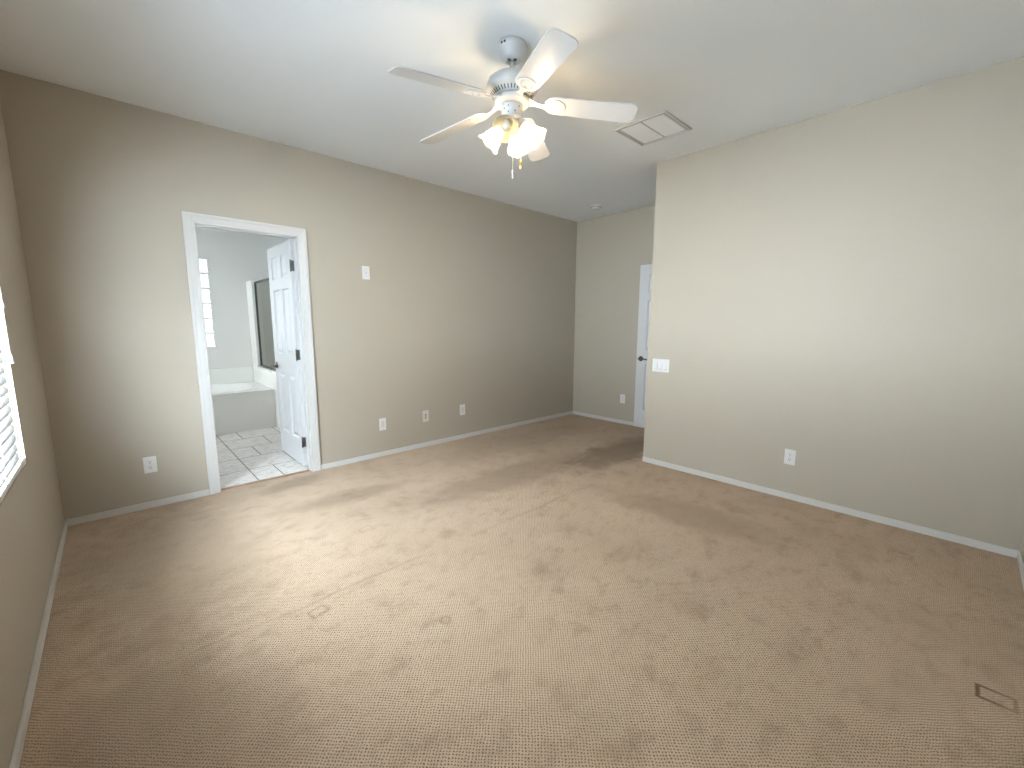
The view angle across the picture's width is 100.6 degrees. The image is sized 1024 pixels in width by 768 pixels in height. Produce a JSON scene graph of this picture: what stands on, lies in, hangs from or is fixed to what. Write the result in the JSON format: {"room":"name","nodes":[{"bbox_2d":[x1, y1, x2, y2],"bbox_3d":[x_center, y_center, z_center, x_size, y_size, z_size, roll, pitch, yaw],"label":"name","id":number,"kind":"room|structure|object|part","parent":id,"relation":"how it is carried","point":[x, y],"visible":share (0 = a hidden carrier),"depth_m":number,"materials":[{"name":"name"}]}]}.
{"room":"empty bedroom","nodes":[
{"label":"empty bedroom","id":0,"kind":"room"},
{"bbox_2d":[0,100,64,767],"bbox_3d":[-1.492,-0.189,0.954,0.180,2.750,4.383,-7,11,-43],"label":"wall","id":1,"kind":"structure","parent":0,"point":[32,520],"depth_m":1.94,"materials":[{"name":"beige paint"}]},
{"bbox_2d":[0,289,24,502],"bbox_3d":[-1.445,-0.232,1.006,0.074,1.415,2.222,-7,11,-43],"label":"window blind","id":2,"kind":"object","parent":1,"relation":"attached to","point":[11,462],"visible":1,"depth_m":1.76,"materials":[{"name":"white plastic"}]},
{"bbox_3d":[-1.898,-0.281,1.472,0.054,1.355,0.002,-7,11,-43],"label":"ladder cord","id":3,"kind":"part","parent":2,"relation":"part of","materials":[{"name":"white fabric"}]},
{"bbox_3d":[-2.162,-0.559,1.771,0.005,0.870,0.032,-7,11,-43],"label":"lift cord","id":4,"kind":"part","parent":2,"relation":"part of","materials":[{"name":"white fabric"}]},
{"bbox_3d":[-2.128,-0.316,1.714,0.054,1.355,0.002,-7,11,-43],"label":"ladder cord","id":5,"kind":"part","parent":2,"relation":"part of","materials":[{"name":"white fabric"}]},
{"bbox_3d":[-1.454,0.459,1.097,0.052,0.022,2.214,-7,11,-43],"label":"rail","id":6,"kind":"part","parent":2,"relation":"part of","materials":[{"name":"white plastic"}]},
{"bbox_2d":[9,520,67,767],"bbox_3d":[-1.472,1.134,1.256,0.012,0.047,4.251,-7,11,-43],"label":"baseboard","id":7,"kind":"structure","parent":1,"relation":"attached to","point":[16,756],"depth_m":1.60,"materials":[{"name":"grey paint"}]},
{"bbox_2d":[196,227,291,368],"bbox_3d":[-4.157,-0.879,5.784,2.850,2.750,0.120,-7,11,-43],"label":"wall","id":8,"kind":"structure","parent":0,"point":[236,258],"depth_m":5.94,"materials":[{"name":"white paint"}]},
{"bbox_2d":[198,256,217,348],"bbox_3d":[-4.600,-1.032,5.318,1.430,1.230,0.094,-7,11,-43],"label":"window","id":9,"kind":"structure","parent":8,"relation":"in","point":[204,261],"depth_m":5.74,"materials":[{"name":"white glass"}]},
{"bbox_2d":[246,280,276,422],"bbox_3d":[-3.362,-0.450,5.783,0.103,1.905,1.058,-7,11,-43],"label":"wall","id":10,"kind":"structure","parent":0,"point":[263,377],"depth_m":5.91,"materials":[{"name":"white paint"}]},
{"bbox_2d":[0,70,576,519],"bbox_3d":[-1.049,-0.677,4.425,5.505,2.750,0.120,-7,11,-43],"label":"wall","id":11,"kind":"structure","parent":0,"point":[468,299],"depth_m":3.26,"materials":[{"name":"beige paint"}]},
{"bbox_2d":[142,456,157,473],"bbox_3d":[-2.597,0.580,3.048,0.074,0.118,0.009,-7,11,-43],"label":"wall outlet","id":12,"kind":"object","parent":11,"relation":"attached to","point":[149,463],"visible":1,"depth_m":3.04,"materials":[{"name":"grey plastic"}]},
{"bbox_2d":[181,211,320,494],"bbox_3d":[-2.094,-0.228,3.498,0.836,2.113,0.156,-7,11,-43],"label":"trim","id":13,"kind":"structure","parent":11,"relation":"attached to","point":[190,220],"depth_m":3.32,"materials":[{"name":"grey paint"}]},
{"bbox_2d":[221,469,310,489],"bbox_3d":[-2.088,0.815,3.635,0.700,0.009,0.032,-7,11,-43],"label":"trim","id":14,"kind":"structure","parent":11,"relation":"attached to","point":[257,481],"depth_m":3.61,"materials":[{"name":"white wood"}]},
{"bbox_2d":[267,240,306,465],"bbox_3d":[-2.135,-0.278,4.031,0.160,2.005,0.723,-7,11,-43],"label":"door","id":15,"kind":"structure","parent":11,"relation":"in","point":[280,257],"depth_m":3.96,"materials":[{"name":"grey paint"}]},
{"bbox_2d":[67,411,572,525],"bbox_3d":[-1.008,0.667,4.566,5.241,0.047,0.012,-7,11,-43],"label":"baseboard","id":16,"kind":"structure","parent":11,"relation":"attached to","point":[101,515],"depth_m":3.94,"materials":[{"name":"grey paint"}]},
{"bbox_2d":[362,266,369,279],"bbox_3d":[-1.365,-1.041,3.975,0.074,0.122,0.020,-7,11,-43],"label":"wall switch","id":17,"kind":"object","parent":11,"relation":"attached to","point":[365,269],"visible":1,"depth_m":3.98,"materials":[{"name":"grey plastic"}]},
{"bbox_2d":[379,418,385,430],"bbox_3d":[-1.296,0.404,4.258,0.073,0.122,0.008,-7,11,-43],"label":"blank wall plate","id":18,"kind":"object","parent":11,"relation":"attached to","point":[382,422],"visible":1,"depth_m":4.25,"materials":[{"name":"grey plastic"}]},
{"bbox_2d":[422,410,428,421],"bbox_3d":[-0.931,0.348,4.590,0.076,0.124,0.017,-7,11,-43],"label":"cable jack plate","id":19,"kind":"object","parent":11,"relation":"attached to","point":[425,414],"visible":1,"depth_m":4.59,"materials":[{"name":"grey plastic"}]},
{"bbox_2d":[460,404,464,414],"bbox_3d":[-0.574,0.298,4.927,0.073,0.122,0.008,-7,11,-43],"label":"blank wall plate","id":20,"kind":"object","parent":11,"relation":"attached to","point":[462,407],"visible":1,"depth_m":4.92,"materials":[{"name":"grey plastic"}]},
{"bbox_2d":[0,0,1023,221],"bbox_3d":[0.456,-1.870,2.643,5.505,0.120,4.503,-7,11,-43],"label":"ceiling","id":21,"kind":"structure","parent":0,"point":[314,76],"depth_m":2.36,"materials":[{"name":"white paint"}]},
{"bbox_2d":[388,28,637,178],"bbox_3d":[-0.037,-1.421,2.228,1.239,0.657,1.256,-7,11,-43],"label":"ceiling fan","id":22,"kind":"object","parent":21,"relation":"hanging from","point":[513,89],"visible":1,"depth_m":2.17,"materials":[{"name":"white wood"}]},
{"bbox_3d":[-0.330,-1.412,1.990,0.485,0.006,0.133,-12,26,-35],"label":"blade","id":23,"kind":"part","parent":22,"relation":"part of","materials":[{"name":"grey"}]},
{"bbox_3d":[-0.335,-1.480,2.468,0.485,0.006,0.133,0,19,36],"label":"blade","id":24,"kind":"part","parent":22,"relation":"part of","materials":[{"name":"white wood"}]},
{"bbox_3d":[-0.094,-1.324,2.273,0.130,0.118,0.130,46,16,4],"label":"lamp shade","id":25,"kind":"part","parent":22,"relation":"part of","materials":[{"name":"white glass"}]},
{"bbox_3d":[-0.025,-1.312,2.153,0.130,0.130,0.118,2,48,14],"label":"lamp shade","id":26,"kind":"part","parent":22,"relation":"part of","materials":[{"name":"white glass"}]},
{"bbox_3d":[-0.023,-1.317,2.158,0.056,0.056,0.084,2,48,14],"label":"light bulb","id":27,"kind":"part","parent":22,"relation":"part of","materials":[{"name":"beige glass"}]},
{"bbox_3d":[0.026,-1.350,2.351,0.130,0.130,0.118,2,-20,14],"label":"lamp shade","id":28,"kind":"part","parent":22,"relation":"part of","materials":[{"name":"white glass"}]},
{"bbox_3d":[0.094,-1.318,2.227,0.130,0.118,0.130,-44,-4,16],"label":"lamp shade","id":29,"kind":"part","parent":22,"relation":"part of","materials":[{"name":"white glass"}]},
{"bbox_3d":[0.123,-1.500,2.621,0.133,0.006,0.485,-11,0,18],"label":"blade","id":30,"kind":"part","parent":22,"relation":"part of","materials":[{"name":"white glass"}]},
{"bbox_3d":[0.131,-1.391,1.847,0.133,0.006,0.485,11,9,-21],"label":"blade","id":31,"kind":"part","parent":22,"relation":"part of","materials":[{"name":"white wood"}]},
{"bbox_3d":[0.411,-1.445,2.237,0.485,0.006,0.133,5,-5,-1],"label":"blade","id":32,"kind":"part","parent":22,"relation":"part of","materials":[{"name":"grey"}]},
{"bbox_2d":[590,204,601,209],"bbox_3d":[1.021,-2.143,5.166,0.136,0.043,0.136,-7,11,-43],"label":"smoke detector","id":33,"kind":"object","parent":21,"relation":"attached to","point":[593,207],"visible":1,"depth_m":5.13,"materials":[{"name":"grey plastic"}]},
{"bbox_2d":[615,110,691,145],"bbox_3d":[1.036,-1.869,3.121,0.397,0.013,0.398,-7,11,-43],"label":"ceiling vent","id":34,"kind":"object","parent":21,"relation":"in","point":[661,125],"visible":1,"depth_m":3.10,"materials":[{"name":"white metal"}]},
{"bbox_2d":[19,414,1023,767],"bbox_3d":[-0.667,0.814,4.133,5.622,0.120,7.632,-7,11,-43],"label":"floor","id":35,"kind":"structure","parent":0,"point":[547,593],"depth_m":1.89,"materials":[{"name":"carpet"}]},
{"bbox_2d":[209,367,276,434],"bbox_3d":[-4.096,0.238,5.183,1.905,0.705,1.061,-7,11,-43],"label":"bathtub","id":36,"kind":"object","parent":35,"relation":"on","point":[241,403],"visible":0.38,"depth_m":5.33,"materials":[{"name":"white paint"}]},
{"bbox_3d":[-4.451,-0.044,5.525,1.905,0.243,0.023,-7,11,-43],"label":"splash panel","id":37,"kind":"part","parent":36,"relation":"part of","materials":[{"name":"white plastic"}]},
{"bbox_2d":[272,370,279,427],"bbox_3d":[-2.771,0.221,5.240,0.131,0.732,0.676,-7,11,-43],"label":"shower curb","id":38,"kind":"object","parent":35,"relation":"on","point":[274,371],"visible":0.14,"depth_m":5.40,"materials":[{"name":"white paint"}]},
{"bbox_2d":[254,278,275,372],"bbox_3d":[-3.028,-0.736,5.385,0.131,1.185,1.410,-7,11,-43],"label":"shower door frame","id":39,"kind":"structure","parent":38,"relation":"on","point":[262,367],"depth_m":5.83,"materials":[{"name":"white plastic"}]},
{"bbox_2d":[573,205,654,421],"bbox_3d":[2.455,-0.695,4.627,0.120,2.750,4.383,-7,11,-43],"label":"wall","id":40,"kind":"structure","parent":0,"point":[611,250],"depth_m":5.74,"materials":[{"name":"beige paint"}]},
{"bbox_2d":[573,411,633,425],"bbox_3d":[1.543,0.519,5.676,0.012,0.047,1.873,-7,11,-43],"label":"baseboard","id":41,"kind":"structure","parent":40,"relation":"attached to","point":[574,412],"depth_m":5.94,"materials":[{"name":"grey paint"}]},
{"bbox_2d":[620,394,624,402],"bbox_3d":[1.483,0.198,5.698,0.009,0.118,0.074,-7,11,-43],"label":"wall outlet","id":42,"kind":"object","parent":40,"relation":"attached to","point":[622,396],"visible":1,"depth_m":5.70,"materials":[{"name":"grey plastic"}]},
{"bbox_2d":[643,56,1023,550],"bbox_3d":[2.191,-0.481,3.109,0.120,2.750,2.510,-7,11,-43],"label":"wall","id":43,"kind":"structure","parent":0,"point":[843,289],"depth_m":2.85,"materials":[{"name":"beige paint"}]},
{"bbox_2d":[652,358,669,372],"bbox_3d":[1.376,-0.172,3.931,0.012,0.120,0.166,-7,11,-43],"label":"rocker switch plate","id":44,"kind":"object","parent":43,"relation":"attached to","point":[659,365],"visible":1,"depth_m":3.93,"materials":[{"name":"grey plastic"}]},
{"bbox_2d":[784,449,795,465],"bbox_3d":[2.117,0.557,3.237,0.009,0.118,0.074,-7,11,-43],"label":"wall outlet","id":45,"kind":"object","parent":43,"relation":"attached to","point":[789,455],"visible":1,"depth_m":3.23,"materials":[{"name":"grey plastic"}]},
{"bbox_2d":[642,457,1017,557],"bbox_3d":[2.094,0.856,3.301,0.012,0.047,2.378,-7,11,-43],"label":"baseboard","id":46,"kind":"structure","parent":43,"relation":"attached to","point":[990,547],"depth_m":2.97,"materials":[{"name":"grey paint"}]},
{"bbox_2d":[1021,539,1023,560],"bbox_3d":[1.952,-0.221,1.263,5.265,2.750,0.120,-7,11,-43],"label":"wall","id":47,"kind":"structure","parent":0,"point":[1022,550],"depth_m":2.39,"materials":[{"name":"beige paint"}]},
{"bbox_2d":[1017,551,1023,589],"bbox_3d":[1.450,1.168,1.078,4.024,0.047,0.012,-7,11,-43],"label":"baseboard","id":48,"kind":"structure","parent":47,"relation":"attached to","point":[1019,555],"depth_m":2.31,"materials":[{"name":"grey paint"}]},
{"bbox_3d":[1.826,-0.664,4.392,1.121,2.750,0.120,-7,11,-43],"label":"wall","id":49,"kind":"structure","parent":0,"visible":0},
{"bbox_2d":[634,264,651,427],"bbox_3d":[1.878,-0.421,5.130,0.160,2.040,0.818,-7,11,-43],"label":"door","id":50,"kind":"structure","parent":49,"relation":"in","point":[645,270],"depth_m":5.34,"materials":[{"name":"grey paint"}]}
]}

